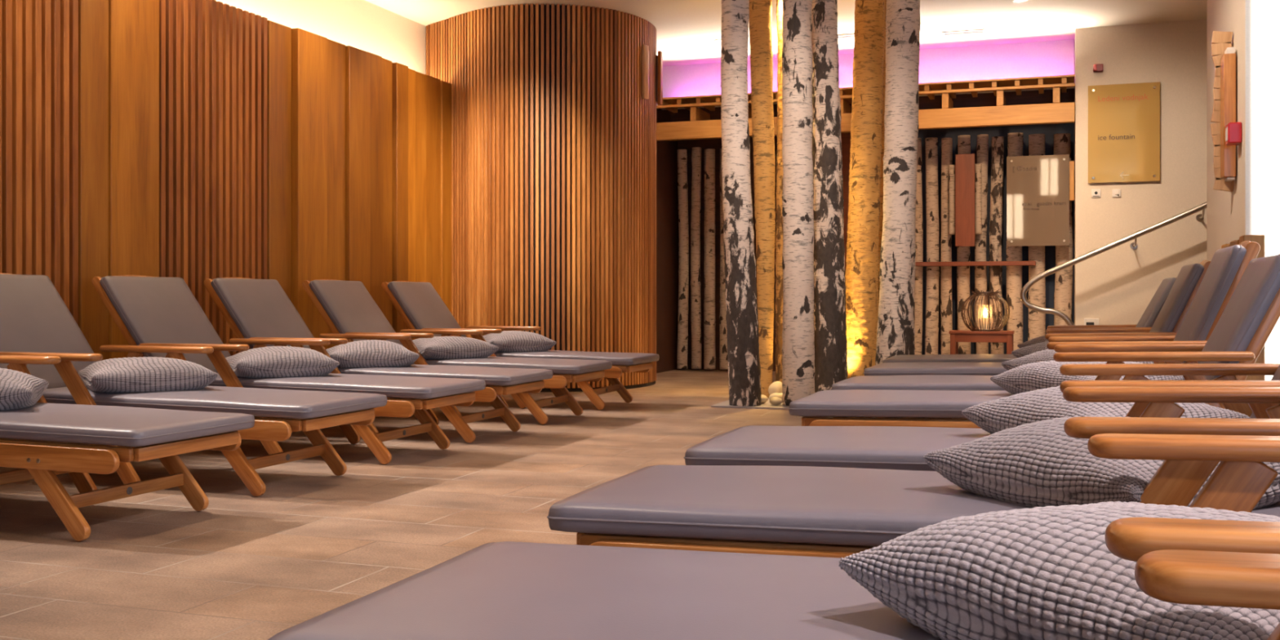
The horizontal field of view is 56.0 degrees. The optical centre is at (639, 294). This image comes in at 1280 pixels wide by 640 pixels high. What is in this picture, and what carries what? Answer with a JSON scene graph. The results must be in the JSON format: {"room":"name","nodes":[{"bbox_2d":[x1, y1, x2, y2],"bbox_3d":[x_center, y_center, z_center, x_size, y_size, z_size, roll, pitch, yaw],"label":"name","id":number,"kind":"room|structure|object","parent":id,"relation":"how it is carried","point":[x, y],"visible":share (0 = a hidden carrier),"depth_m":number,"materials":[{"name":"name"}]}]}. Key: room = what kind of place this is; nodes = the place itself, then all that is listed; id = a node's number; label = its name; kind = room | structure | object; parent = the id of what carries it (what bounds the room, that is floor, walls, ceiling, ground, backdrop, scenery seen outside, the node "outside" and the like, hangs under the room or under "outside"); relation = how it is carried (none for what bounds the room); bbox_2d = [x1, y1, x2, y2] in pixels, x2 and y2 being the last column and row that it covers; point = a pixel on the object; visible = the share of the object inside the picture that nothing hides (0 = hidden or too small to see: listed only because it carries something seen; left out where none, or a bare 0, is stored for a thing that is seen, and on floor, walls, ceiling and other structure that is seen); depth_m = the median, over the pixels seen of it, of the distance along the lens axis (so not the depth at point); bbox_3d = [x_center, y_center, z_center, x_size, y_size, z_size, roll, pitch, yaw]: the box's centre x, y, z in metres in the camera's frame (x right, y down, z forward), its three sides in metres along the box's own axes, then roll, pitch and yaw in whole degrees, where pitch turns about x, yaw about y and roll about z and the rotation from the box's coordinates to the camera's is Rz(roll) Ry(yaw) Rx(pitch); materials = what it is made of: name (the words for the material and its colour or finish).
{"room":"spa relaxation room","nodes":[
{"label":"spa relaxation room","id":0,"kind":"room"},
{"bbox_2d":[0,0,451,360],"bbox_3d":[-3.370,-0.790,6.097,0.625,3.180,15.700,0,0,19],"label":"wall","id":1,"kind":"structure","parent":0,"point":[291,143],"depth_m":7.48,"materials":[{"name":"brown wood"}]},
{"bbox_2d":[0,368,803,639],"bbox_3d":[0.962,0.850,4.589,10.000,0.100,15.700,0,0,19],"label":"floor","id":2,"kind":"structure","parent":0,"point":[151,566],"depth_m":4.31,"materials":[{"name":"tile"}]},
{"bbox_2d":[0,355,255,541],"bbox_3d":[-2.419,0.347,4.410,1.979,0.902,0.768,0,0,19],"label":"sun lounger","id":3,"kind":"object","parent":2,"relation":"on","point":[66,431],"visible":0.97,"depth_m":4.00,"materials":[{"name":"grey fabric"}]},
{"bbox_2d":[0,367,48,410],"bbox_3d":[-2.481,0.338,4.431,0.504,0.150,0.503,0,0,-20],"label":"pillow","id":4,"kind":"object","parent":3,"relation":"on","point":[18,389],"visible":1,"depth_m":4.33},
{"bbox_2d":[0,402,254,446],"bbox_3d":[-2.183,0.449,4.328,1.475,0.076,0.595,0,0,19],"label":"seat cushion","id":5,"kind":"object","parent":3,"relation":"on","point":[55,424],"depth_m":4.02,"materials":[{"name":"grey leather"}]},
{"bbox_2d":[0,272,387,496],"bbox_3d":[-2.120,0.347,5.270,1.979,0.902,0.768,0,0,19],"label":"sun lounger","id":6,"kind":"object","parent":2,"relation":"on","point":[35,320],"visible":0.75,"depth_m":5.08,"materials":[{"name":"grey fabric"}]},
{"bbox_2d":[0,274,98,388],"bbox_3d":[-2.798,0.179,5.506,0.431,0.550,0.595,0,0,19],"label":"cushion","id":7,"kind":"object","parent":6,"relation":"on","point":[34,317],"depth_m":5.57,"materials":[{"name":"grey leather"}]},
{"bbox_2d":[78,356,217,392],"bbox_3d":[-2.174,0.344,5.310,0.503,0.138,0.502,0,0,-31],"label":"pillow","id":8,"kind":"object","parent":6,"relation":"on","point":[144,374],"visible":1,"depth_m":5.15,"materials":[{"name":"fabric"}]},
{"bbox_2d":[42,385,386,418],"bbox_3d":[-1.884,0.449,5.188,1.475,0.076,0.595,0,0,19],"label":"seat cushion","id":9,"kind":"object","parent":6,"relation":"on","point":[269,403],"depth_m":4.94,"materials":[{"name":"grey leather"}]},
{"bbox_2d":[91,275,485,464],"bbox_3d":[-1.807,0.347,6.167,1.979,0.902,0.768,0,0,19],"label":"sun lounger","id":10,"kind":"object","parent":2,"relation":"on","point":[147,310],"visible":0.62,"depth_m":6.14,"materials":[{"name":"grey fabric"}]},
{"bbox_2d":[99,275,231,373],"bbox_3d":[-2.486,0.179,6.403,0.431,0.549,0.595,0,0,19],"label":"cushion","id":11,"kind":"object","parent":10,"relation":"on","point":[144,309],"depth_m":6.34,"materials":[{"name":"grey leather"}]},
{"bbox_2d":[225,346,339,377],"bbox_3d":[-1.864,0.341,6.207,0.503,0.144,0.503,0,0,-29],"label":"pillow","id":12,"kind":"object","parent":10,"relation":"on","point":[272,362],"visible":0.93,"depth_m":6.03,"materials":[{"name":"fabric"}]},
{"bbox_2d":[207,373,485,399],"bbox_3d":[-1.571,0.449,6.085,1.475,0.076,0.595,0,0,19],"label":"seat cushion","id":13,"kind":"object","parent":10,"relation":"on","point":[395,387],"depth_m":5.82,"materials":[{"name":"fabric"}]},
{"bbox_2d":[203,277,553,443],"bbox_3d":[-1.525,0.347,6.979,1.979,0.902,0.768,0,0,19],"label":"sun lounger","id":14,"kind":"object","parent":2,"relation":"on","point":[253,308],"visible":0.6,"depth_m":6.97,"materials":[{"name":"grey fabric"}]},
{"bbox_2d":[210,277,314,349],"bbox_3d":[-2.203,0.179,7.215,0.431,0.550,0.595,0,0,19],"label":"cushion","id":15,"kind":"object","parent":14,"relation":"on","point":[251,308],"depth_m":7.14,"materials":[{"name":"grey leather"}]},
{"bbox_2d":[325,339,419,368],"bbox_3d":[-1.580,0.338,7.019,0.504,0.150,0.503,0,0,-21],"label":"pillow","id":16,"kind":"object","parent":14,"relation":"on","point":[369,353],"visible":0.82,"depth_m":6.83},
{"bbox_2d":[337,364,552,386],"bbox_3d":[-1.289,0.449,6.897,1.475,0.077,0.595,0,0,19],"label":"seat cushion","id":17,"kind":"object","parent":14,"relation":"on","point":[495,376],"depth_m":6.63,"materials":[{"name":"grey leather"}]},
{"bbox_2d":[302,279,612,424],"bbox_3d":[-1.206,0.347,7.895,1.979,0.902,0.768,0,0,19],"label":"sun lounger","id":18,"kind":"object","parent":2,"relation":"on","point":[347,307],"visible":0.59,"depth_m":7.87,"materials":[{"name":"grey fabric"}]},
{"bbox_2d":[308,280,402,345],"bbox_3d":[-1.885,0.179,8.132,0.431,0.550,0.595,0,0,19],"label":"cushion","id":19,"kind":"object","parent":18,"relation":"on","point":[345,306],"depth_m":8.04,"materials":[{"name":"grey leather"}]},
{"bbox_2d":[402,336,498,359],"bbox_3d":[-1.260,0.344,7.936,0.503,0.138,0.502,0,0,-30],"label":"pillow","id":20,"kind":"object","parent":18,"relation":"on","point":[436,347],"visible":0.89,"depth_m":7.76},
{"bbox_2d":[411,356,612,374],"bbox_3d":[-0.970,0.449,7.813,1.475,0.076,0.595,0,0,19],"label":"seat cushion","id":21,"kind":"object","parent":18,"relation":"on","point":[558,366],"depth_m":7.53,"materials":[{"name":"grey leather"}]},
{"bbox_2d":[381,280,659,409],"bbox_3d":[-0.884,0.347,8.821,1.979,0.902,0.768,0,0,19],"label":"sun lounger","id":22,"kind":"object","parent":2,"relation":"on","point":[419,304],"visible":0.57,"depth_m":8.80,"materials":[{"name":"grey fabric"}]},
{"bbox_2d":[386,281,466,337],"bbox_3d":[-1.562,0.179,9.057,0.431,0.550,0.595,0,0,19],"label":"cushion","id":23,"kind":"object","parent":22,"relation":"on","point":[419,304],"depth_m":8.95,"materials":[{"name":"grey leather"}]},
{"bbox_2d":[483,330,556,351],"bbox_3d":[-0.940,0.341,8.861,0.503,0.144,0.503,0,0,-26],"label":"pillow","id":24,"kind":"object","parent":22,"relation":"on","point":[506,340],"visible":0.71,"depth_m":8.68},
{"bbox_2d":[493,350,659,365],"bbox_3d":[-0.648,0.449,8.739,1.475,0.077,0.595,0,0,19],"label":"seat cushion","id":25,"kind":"object","parent":22,"relation":"on","point":[616,358],"depth_m":8.46,"materials":[{"name":"grey leather"}]},
{"bbox_2d":[676,149,688,368],"bbox_3d":[0.452,-0.371,12.674,0.126,2.301,0.125,0,0,-19],"label":"birch log","id":26,"kind":"object","parent":2,"relation":"on","point":[682,188],"visible":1,"depth_m":12.63,"materials":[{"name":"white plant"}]},
{"bbox_2d":[690,146,702,368],"bbox_3d":[0.588,-0.379,12.629,0.115,2.318,0.118,0,0,-25],"label":"birch log","id":27,"kind":"object","parent":2,"relation":"on","point":[695,285],"visible":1,"depth_m":12.59,"materials":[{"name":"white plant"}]},
{"bbox_2d":[703,148,715,369],"bbox_3d":[0.728,-0.367,12.579,0.126,2.294,0.127,0,0,24],"label":"birch log","id":28,"kind":"object","parent":2,"relation":"on","point":[709,318],"visible":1,"depth_m":12.53,"materials":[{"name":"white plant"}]},
{"bbox_2d":[719,148,728,369],"bbox_3d":[0.883,-0.367,12.527,0.115,2.293,0.115,0,0,35],"label":"birch log","id":29,"kind":"object","parent":2,"relation":"on","point":[723,363],"visible":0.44,"depth_m":12.48,"materials":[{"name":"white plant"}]},
{"bbox_2d":[711,398,789,409],"bbox_3d":[1.432,0.794,9.148,1.350,0.012,1.780,0,0,19],"label":"plate","id":30,"kind":"object","parent":2,"relation":"on","point":[767,405],"visible":0.14,"depth_m":8.50,"materials":[{"name":"stone"}]},
{"bbox_2d":[720,0,761,406],"bbox_3d":[0.720,-0.796,8.592,0.285,3.168,0.241,0,0,19],"label":"trunk","id":31,"kind":"object","parent":30,"relation":"on","point":[741,306],"visible":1,"depth_m":8.50,"materials":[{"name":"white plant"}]},
{"bbox_2d":[748,0,775,398],"bbox_3d":[0.931,-0.796,9.202,0.206,3.168,0.187,0,0,-23],"label":"trunk","id":32,"kind":"object","parent":30,"relation":"on","point":[760,11],"visible":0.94,"depth_m":9.14,"materials":[{"name":"orange wood"}]},
{"bbox_2d":[768,381,782,395],"bbox_3d":[1.027,0.719,9.024,0.113,0.138,0.114,0,0,-27],"label":"pebble","id":33,"kind":"object","parent":30,"relation":"on","point":[775,387],"visible":0.56,"depth_m":8.99,"materials":[{"name":"stone"}]},
{"bbox_2d":[768,392,782,399],"bbox_3d":[0.993,0.752,8.783,0.104,0.072,0.105,0,0,19],"label":"pebble","id":34,"kind":"object","parent":30,"relation":"on","point":[775,394],"visible":0.6,"depth_m":8.75,"materials":[{"name":"stone"}]},
{"bbox_2d":[769,396,782,404],"bbox_3d":[0.966,0.758,8.559,0.083,0.060,0.081,0,0,-23],"label":"pebble","id":35,"kind":"object","parent":30,"relation":"on","point":[775,400],"visible":1,"depth_m":8.53,"materials":[{"name":"stone"}]},
{"bbox_2d":[774,0,782,382],"bbox_3d":[1.123,-0.796,9.349,0.151,3.168,0.137,0,0,-1],"label":"trunk","id":36,"kind":"object","parent":30,"relation":"on","point":[779,228],"visible":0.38,"depth_m":9.31,"materials":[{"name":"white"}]},
{"bbox_2d":[782,0,814,405],"bbox_3d":[1.128,-0.796,8.602,0.239,3.168,0.234,0,0,36],"label":"trunk","id":37,"kind":"object","parent":30,"relation":"on","point":[797,194],"visible":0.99,"depth_m":8.51,"materials":[{"name":"white wood"}]},
{"bbox_2d":[811,0,847,392],"bbox_3d":[1.408,-0.796,8.947,0.271,3.168,0.254,0,0,-20],"label":"trunk","id":38,"kind":"object","parent":30,"relation":"on","point":[829,281],"visible":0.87,"depth_m":8.86,"materials":[{"name":"white wood"}]},
{"bbox_2d":[844,0,884,378],"bbox_3d":[1.760,-0.796,9.507,0.342,3.168,0.281,0,0,-14],"label":"trunk","id":39,"kind":"object","parent":30,"relation":"on","point":[861,276],"visible":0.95,"depth_m":9.39,"materials":[{"name":"orange plant"}]},
{"bbox_2d":[877,0,886,309],"bbox_3d":[1.936,-0.796,9.704,0.180,3.168,0.137,0,0,10],"label":"trunk","id":40,"kind":"object","parent":30,"relation":"on","point":[881,217],"visible":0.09,"depth_m":9.64,"materials":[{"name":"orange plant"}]},
{"bbox_2d":[875,0,920,364],"bbox_3d":[1.896,-0.796,8.894,0.348,3.168,0.306,0,0,19],"label":"trunk","id":41,"kind":"object","parent":30,"relation":"on","point":[895,333],"visible":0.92,"depth_m":8.79,"materials":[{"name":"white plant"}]},
{"bbox_2d":[267,433,1279,639],"bbox_3d":[0.469,0.321,1.414,1.737,0.953,0.768,0,0,19],"label":"sun lounger","id":42,"kind":"object","parent":2,"relation":"on","point":[504,590],"visible":0.78,"depth_m":1.53,"materials":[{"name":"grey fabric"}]},
{"bbox_2d":[267,541,941,639],"bbox_3d":[0.300,0.413,1.473,1.375,0.088,0.615,0,0,19],"label":"seat cushion","id":43,"kind":"object","parent":42,"relation":"on","point":[504,590],"depth_m":1.53,"materials":[{"name":"grey leather"}]},
{"bbox_2d":[838,501,1279,639],"bbox_3d":[0.571,0.308,1.336,0.496,0.151,0.493,-1,1,-31],"label":"pillow","id":44,"kind":"object","parent":42,"relation":"on","point":[1046,572],"visible":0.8,"depth_m":1.26,"materials":[{"name":"fabric"}]},
{"bbox_2d":[546,386,1279,558],"bbox_3d":[0.737,0.321,2.306,1.737,0.953,0.768,0,0,19],"label":"sun lounger","id":45,"kind":"object","parent":2,"relation":"on","point":[809,511],"visible":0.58,"depth_m":2.24,"materials":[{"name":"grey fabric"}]},
{"bbox_2d":[548,464,1279,546],"bbox_3d":[0.568,0.413,2.365,1.375,0.088,0.615,0,0,19],"label":"seat cushion","id":46,"kind":"object","parent":45,"relation":"on","point":[661,504],"depth_m":2.26,"materials":[{"name":"grey leather"}]},
{"bbox_2d":[923,415,1279,509],"bbox_3d":[0.881,0.305,2.233,0.497,0.157,0.494,-1,1,-28],"label":"pillow","id":47,"kind":"object","parent":45,"relation":"on","point":[1033,464],"visible":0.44,"depth_m":2.13,"materials":[{"name":"fabric"}]},
{"bbox_2d":[914,137,923,355],"bbox_3d":[2.732,-0.379,11.882,0.116,2.318,0.109,0,0,-4],"label":"birch log","id":48,"kind":"object","parent":2,"relation":"on","point":[918,222],"visible":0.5,"depth_m":11.84,"materials":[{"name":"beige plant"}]},
{"bbox_2d":[924,137,939,355],"bbox_3d":[2.871,-0.378,11.833,0.138,2.315,0.133,0,0,-15],"label":"birch log","id":49,"kind":"object","parent":2,"relation":"on","point":[932,324],"visible":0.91,"depth_m":11.78,"materials":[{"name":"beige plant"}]},
{"bbox_2d":[940,137,952,354],"bbox_3d":[2.999,-0.373,11.789,0.115,2.306,0.116,0,0,-12],"label":"birch log","id":50,"kind":"object","parent":2,"relation":"on","point":[946,313],"visible":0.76,"depth_m":11.74,"materials":[{"name":"beige wood"}]},
{"bbox_2d":[956,134,970,354],"bbox_3d":[3.155,-0.383,11.735,0.133,2.326,0.128,0,0,-15],"label":"birch log","id":51,"kind":"object","parent":2,"relation":"on","point":[963,140],"visible":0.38,"depth_m":11.68,"materials":[{"name":"beige wood"}]},
{"bbox_2d":[948,153,982,246],"bbox_3d":[3.117,-0.900,11.558,0.311,0.880,0.141,0,0,19],"label":"wall lamp","id":52,"kind":"object","parent":51,"relation":"attached to","point":[965,177],"visible":1,"depth_m":11.50,"materials":[{"name":"brown wood"}]},
{"bbox_2d":[683,363,1279,471],"bbox_3d":[1.030,0.321,3.146,1.737,0.953,0.768,0,0,19],"label":"sun lounger","id":53,"kind":"object","parent":2,"relation":"on","point":[881,447],"visible":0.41,"depth_m":3.13,"materials":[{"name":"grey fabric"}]},
{"bbox_2d":[684,425,991,471],"bbox_3d":[0.861,0.414,3.205,1.375,0.087,0.615,0,0,19],"label":"seat cushion","id":54,"kind":"object","parent":53,"relation":"on","point":[881,447],"depth_m":3.12,"materials":[{"name":"grey leather"}]},
{"bbox_2d":[961,386,1250,434],"bbox_3d":[1.184,0.303,3.101,0.498,0.162,0.493,-1,1,-23],"label":"pillow","id":55,"kind":"object","parent":53,"relation":"on","point":[993,416],"visible":0.33,"depth_m":3.03,"materials":[{"name":"fabric"}]},
{"bbox_2d":[1249,364,1279,418],"bbox_3d":[1.664,0.135,2.926,0.295,0.537,0.615,0,0,19],"label":"cushion","id":56,"kind":"object","parent":53,"relation":"on","point":[1255,370],"depth_m":3.24,"materials":[{"name":"grey"}]},
{"bbox_2d":[974,133,988,354],"bbox_3d":[3.313,-0.383,11.680,0.131,2.326,0.122,0,0,26],"label":"birch log","id":57,"kind":"object","parent":2,"relation":"on","point":[982,153],"visible":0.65,"depth_m":11.63,"materials":[{"name":"beige wood"}]},
{"bbox_2d":[948,329,1014,354],"bbox_3d":[3.178,0.569,11.198,0.570,0.462,0.320,0,0,19],"label":"side table","id":58,"kind":"object","parent":2,"relation":"on","point":[956,335],"visible":0.79,"depth_m":11.07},
{"bbox_2d":[960,288,1009,331],"bbox_3d":[3.206,0.145,11.188,0.437,0.386,0.438,0,0,19],"label":"lantern","id":59,"kind":"object","parent":58,"relation":"on","point":[985,325],"visible":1,"depth_m":11.12,"materials":[{"name":"wicker"}]},
{"bbox_2d":[981,308,989,329],"bbox_3d":[3.207,0.225,11.188,0.072,0.206,0.072,0,0,19],"label":"candle","id":60,"kind":"object","parent":59,"relation":"on","point":[985,319],"depth_m":11.16,"materials":[{"name":"wax"}]},
{"bbox_2d":[989,136,1004,354],"bbox_3d":[3.445,-0.369,11.635,0.135,2.298,0.135,0,0,-25],"label":"birch log","id":61,"kind":"object","parent":2,"relation":"on","point":[997,142],"visible":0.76,"depth_m":11.58,"materials":[{"name":"beige wood"}]},
{"bbox_2d":[1005,132,1023,350],"bbox_3d":[3.604,-0.383,11.578,0.163,2.326,0.155,0,0,33],"label":"birch log","id":62,"kind":"object","parent":2,"relation":"on","point":[1015,140],"visible":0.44,"depth_m":11.52,"materials":[{"name":"beige wood"}]},
{"bbox_2d":[915,261,1035,266],"bbox_3d":[3.221,-0.295,11.580,1.110,0.040,0.130,0,0,19],"label":"wall shelf","id":63,"kind":"object","parent":62,"relation":"attached to","point":[956,263],"visible":1,"depth_m":11.53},
{"bbox_2d":[882,277,1176,363],"bbox_3d":[2.409,0.341,7.421,1.741,0.915,0.768,0,0,19],"label":"sun lounger","id":64,"kind":"object","parent":2,"relation":"on","point":[1155,305],"visible":0.16,"depth_m":7.28,"materials":[{"name":"grey fabric"}]},
{"bbox_2d":[882,354,1017,363],"bbox_3d":[2.238,0.414,7.480,1.375,0.087,0.615,0,0,19],"label":"seat cushion","id":65,"kind":"object","parent":64,"relation":"on","point":[934,357],"depth_m":7.37,"materials":[{"name":"grey leather"}]},
{"bbox_2d":[1017,335,1048,347],"bbox_3d":[2.665,0.308,7.352,0.497,0.151,0.493,-1,1,-26],"label":"pillow","id":66,"kind":"object","parent":64,"relation":"on","point":[1042,339],"visible":0.05,"depth_m":7.39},
{"bbox_2d":[1135,277,1176,327],"bbox_3d":[3.043,0.153,7.200,0.296,0.503,0.615,0,0,19],"label":"cushion","id":67,"kind":"object","parent":64,"relation":"on","point":[1154,307],"depth_m":6.93,"materials":[{"name":"grey leather"}]},
{"bbox_2d":[787,253,1279,428],"bbox_3d":[1.468,0.321,4.497,1.737,0.953,0.768,0,0,19],"label":"sun lounger","id":68,"kind":"object","parent":2,"relation":"on","point":[1252,312],"visible":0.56,"depth_m":4.33,"materials":[{"name":"grey fabric"}]},
{"bbox_2d":[789,390,1013,418],"bbox_3d":[1.299,0.413,4.556,1.375,0.088,0.615,0,0,19],"label":"seat cushion","id":69,"kind":"object","parent":68,"relation":"on","point":[825,404],"depth_m":4.44,"materials":[{"name":"grey leather"}]},
{"bbox_2d":[990,360,1184,395],"bbox_3d":[1.653,0.308,4.443,0.496,0.151,0.493,-1,1,-30],"label":"pillow","id":70,"kind":"object","parent":68,"relation":"on","point":[1028,377],"visible":0.27,"depth_m":4.38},
{"bbox_2d":[1197,254,1279,380],"bbox_3d":[2.102,0.135,4.277,0.295,0.537,0.615,0,0,19],"label":"cushion","id":71,"kind":"object","parent":68,"relation":"on","point":[1252,312],"depth_m":4.00,"materials":[{"name":"grey leather"}]},
{"bbox_2d":[1027,133,1045,340],"bbox_3d":[3.792,-0.373,11.515,0.163,2.305,0.164,0,0,19],"label":"birch log","id":72,"kind":"object","parent":2,"relation":"on","point":[1037,292],"visible":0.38,"depth_m":11.45,"materials":[{"name":"beige wood"}]},
{"bbox_2d":[863,259,1210,375],"bbox_3d":[2.126,0.309,6.524,1.737,0.977,0.768,0,0,19],"label":"sun lounger","id":73,"kind":"object","parent":2,"relation":"on","point":[1185,286],"visible":0.38,"depth_m":6.30,"materials":[{"name":"grey fabric"}]},
{"bbox_2d":[864,362,1007,375],"bbox_3d":[1.957,0.413,6.582,1.375,0.088,0.615,0,0,19],"label":"seat cushion","id":74,"kind":"object","parent":73,"relation":"on","point":[886,368],"depth_m":6.45,"materials":[{"name":"grey leather"}]},
{"bbox_2d":[1011,341,1048,357],"bbox_3d":[2.355,0.303,6.463,0.497,0.162,0.493,-1,1,-29],"label":"pillow","id":75,"kind":"object","parent":73,"relation":"on","point":[1024,351],"visible":0.09,"depth_m":6.49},
{"bbox_2d":[1149,262,1204,332],"bbox_3d":[2.760,0.123,6.303,0.295,0.559,0.615,0,0,19],"label":"cushion","id":76,"kind":"object","parent":73,"relation":"on","point":[1185,286],"depth_m":6.02,"materials":[{"name":"grey leather"}]},
{"bbox_2d":[831,240,1260,391],"bbox_3d":[1.770,0.285,5.398,1.734,1.025,0.768,0,0,19],"label":"sun lounger","id":77,"kind":"object","parent":2,"relation":"on","point":[1227,266],"visible":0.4,"depth_m":5.16,"materials":[{"name":"grey fabric"}]},
{"bbox_2d":[831,374,1004,390],"bbox_3d":[1.602,0.413,5.457,1.375,0.088,0.615,0,0,19],"label":"seat cushion","id":78,"kind":"object","parent":77,"relation":"on","point":[917,382],"depth_m":5.36,"materials":[{"name":"grey leather"}]},
{"bbox_2d":[1001,349,1154,370],"bbox_3d":[1.966,0.305,5.350,0.497,0.157,0.494,-1,1,-24],"label":"pillow","id":79,"kind":"object","parent":77,"relation":"on","point":[1046,355],"visible":0.13,"depth_m":5.37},
{"bbox_2d":[1173,244,1246,362],"bbox_3d":[2.404,0.100,5.177,0.292,0.603,0.615,0,0,19],"label":"cushion","id":80,"kind":"object","parent":77,"relation":"on","point":[1227,266],"depth_m":4.89,"materials":[{"name":"grey leather"}]},
{"bbox_2d":[1053,133,1073,325],"bbox_3d":[4.015,-0.370,11.436,0.175,2.299,0.176,0,0,-16],"label":"birch log","id":81,"kind":"object","parent":2,"relation":"on","point":[1063,294],"visible":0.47,"depth_m":11.37,"materials":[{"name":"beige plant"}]},
{"bbox_2d":[1006,154,1069,246],"bbox_3d":[3.745,-0.878,11.341,0.555,0.844,0.196,0,1,19],"label":"sign","id":82,"kind":"object","parent":81,"relation":"attached to","point":[1037,186],"visible":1,"depth_m":11.26,"materials":[{"name":"beige"}]},
{"bbox_2d":[1134,549,1279,609],"bbox_3d":[0.182,0.322,0.635,1.737,0.953,0.768,0,0,19],"label":"armrest","id":83,"kind":"object","parent":2,"relation":"on","point":[1188,577],"visible":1,"depth_m":0.89,"materials":[{"name":"brown wood"}]},
{"bbox_2d":[1221,235,1264,380],"bbox_3d":[2.967,0.263,5.947,0.096,1.075,0.803,0,0,19],"label":"screen","id":84,"kind":"object","parent":2,"relation":"on","point":[1260,239],"visible":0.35,"depth_m":5.56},
{"bbox_2d":[426,3,656,391],"bbox_3d":[-0.708,-0.790,10.591,1.986,3.180,1.431,0,0,-30],"label":"wall","id":85,"kind":"structure","parent":0,"point":[553,132],"depth_m":9.96,"materials":[{"name":"wood"}]},
{"bbox_2d":[641,44,648,99],"bbox_3d":[0.055,-1.910,10.397,0.057,0.460,0.158,0,0,19],"label":"wall lamp","id":86,"kind":"object","parent":85,"relation":"attached to","point":[645,48],"visible":1,"depth_m":10.33,"materials":[{"name":"brown wood"}]},
{"bbox_2d":[655,50,662,105],"bbox_3d":[0.159,-1.927,10.745,0.075,0.475,0.055,0,0,19],"label":"wall lamp","id":87,"kind":"object","parent":85,"relation":"attached to","point":[659,59],"visible":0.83,"depth_m":10.73,"materials":[{"name":"brown wood"}]},
{"bbox_2d":[364,0,1207,66],"bbox_3d":[0.962,-2.440,4.589,10.000,0.120,15.700,0,0,19],"label":"ceiling","id":88,"kind":"structure","parent":0,"point":[687,30],"depth_m":10.27,"materials":[{"name":"paint"}]},
{"bbox_2d":[837,33,854,38],"bbox_3d":[1.848,-2.374,11.089,0.380,0.012,0.130,0,0,19],"label":"ceiling vent","id":89,"kind":"object","parent":88,"relation":"in","point":[848,35],"visible":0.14,"depth_m":11.07,"materials":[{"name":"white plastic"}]},
{"bbox_2d":[941,28,986,35],"bbox_3d":[2.931,-2.374,10.913,0.380,0.012,0.130,0,0,19],"label":"ceiling vent","id":90,"kind":"object","parent":88,"relation":"in","point":[981,30],"visible":1,"depth_m":10.90,"materials":[{"name":"white plastic"}]},
{"bbox_2d":[656,39,1074,373],"bbox_3d":[1.429,-0.790,12.166,5.700,3.180,0.920,0,0,19],"label":"wall","id":91,"kind":"structure","parent":0,"point":[1047,58],"depth_m":12.05,"materials":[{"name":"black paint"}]},
{"bbox_2d":[656,74,1075,141],"bbox_3d":[2.072,-1.748,11.625,3.990,0.415,0.560,0,0,19],"label":"wooden beam","id":92,"kind":"structure","parent":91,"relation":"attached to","point":[700,126],"depth_m":11.12,"materials":[{"name":"wood"}]},
{"bbox_2d":[1074,19,1207,325],"bbox_3d":[6.080,-0.790,10.569,4.265,3.180,1.040,0,0,19],"label":"wall","id":93,"kind":"structure","parent":0,"point":[1116,286],"depth_m":10.60,"materials":[{"name":"beige paint"}]},
{"bbox_2d":[1069,160,1074,200],"bbox_3d":[3.962,-1.040,11.052,0.040,0.360,0.080,0,0,19],"label":"wooden strip","id":94,"kind":"object","parent":93,"relation":"attached to","point":[1071,162],"visible":1,"depth_m":11.02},
{"bbox_2d":[1084,318,1098,324],"bbox_3d":[4.017,0.275,10.718,0.124,0.124,0.035,0,0,19],"label":"wall socket","id":95,"kind":"object","parent":93,"relation":"attached to","point":[1086,321],"visible":0.43,"depth_m":10.72,"materials":[{"name":"white plastic"}]},
{"bbox_2d":[1091,188,1100,197],"bbox_3d":[4.056,-0.900,10.714,0.076,0.076,0.016,0,0,19],"label":"wall socket","id":96,"kind":"object","parent":93,"relation":"attached to","point":[1095,193],"visible":1,"depth_m":10.71,"materials":[{"name":"white plastic"}]},
{"bbox_2d":[1093,63,1103,71],"bbox_3d":[4.066,-2.010,10.691,0.084,0.066,0.052,0,0,19],"label":"beacon","id":97,"kind":"object","parent":93,"relation":"attached to","point":[1097,67],"visible":1,"depth_m":10.67,"materials":[{"name":"red plastic"}]},
{"bbox_2d":[1020,201,1207,325],"bbox_3d":[4.243,-0.074,10.480,1.775,1.708,0.335,0,0,19],"label":"handrail","id":98,"kind":"object","parent":93,"relation":"attached to","point":[1199,217],"visible":0.86,"depth_m":10.44,"materials":[{"name":"metal"}]},
{"bbox_2d":[1111,189,1120,197],"bbox_3d":[4.216,-0.895,10.656,0.072,0.072,0.020,0,0,19],"label":"wall switch","id":99,"kind":"object","parent":93,"relation":"attached to","point":[1115,193],"visible":1,"depth_m":10.65,"materials":[{"name":"white plastic"}]},
{"bbox_2d":[1088,81,1159,182],"bbox_3d":[4.265,-1.423,10.625,0.590,0.865,0.046,0,0,19],"label":"sign","id":100,"kind":"object","parent":93,"relation":"attached to","point":[1124,119],"visible":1,"depth_m":10.61,"materials":[{"name":"gold metal"}]},
{"bbox_2d":[1207,0,1244,261],"bbox_3d":[5.036,-0.790,6.405,3.500,3.180,1.690,0,0,19],"label":"wall pillar","id":101,"kind":"structure","parent":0,"point":[1225,210],"depth_m":6.90,"materials":[{"name":"beige paint"}]},
{"bbox_2d":[1209,31,1235,191],"bbox_3d":[3.174,-1.004,6.543,0.122,0.885,0.185,0,0,19],"label":"wall lamp","id":102,"kind":"object","parent":101,"relation":"attached to","point":[1224,113],"visible":0.96,"depth_m":6.54,"materials":[{"name":"brown wood"}]},
{"bbox_2d":[1225,122,1242,145],"bbox_3d":[3.126,-0.845,6.345,0.068,0.108,0.120,0,0,19],"label":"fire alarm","id":103,"kind":"object","parent":101,"relation":"attached to","point":[1233,131],"visible":1,"depth_m":6.29,"materials":[{"name":"red plastic"}]},
{"bbox_2d":[1244,0,1279,380],"bbox_3d":[4.756,-0.790,5.601,3.500,3.180,0.017,0,0,19],"label":"wall","id":104,"kind":"structure","parent":101,"relation":"attached to","point":[1262,17],"depth_m":6.14,"materials":[{"name":"white paint"}]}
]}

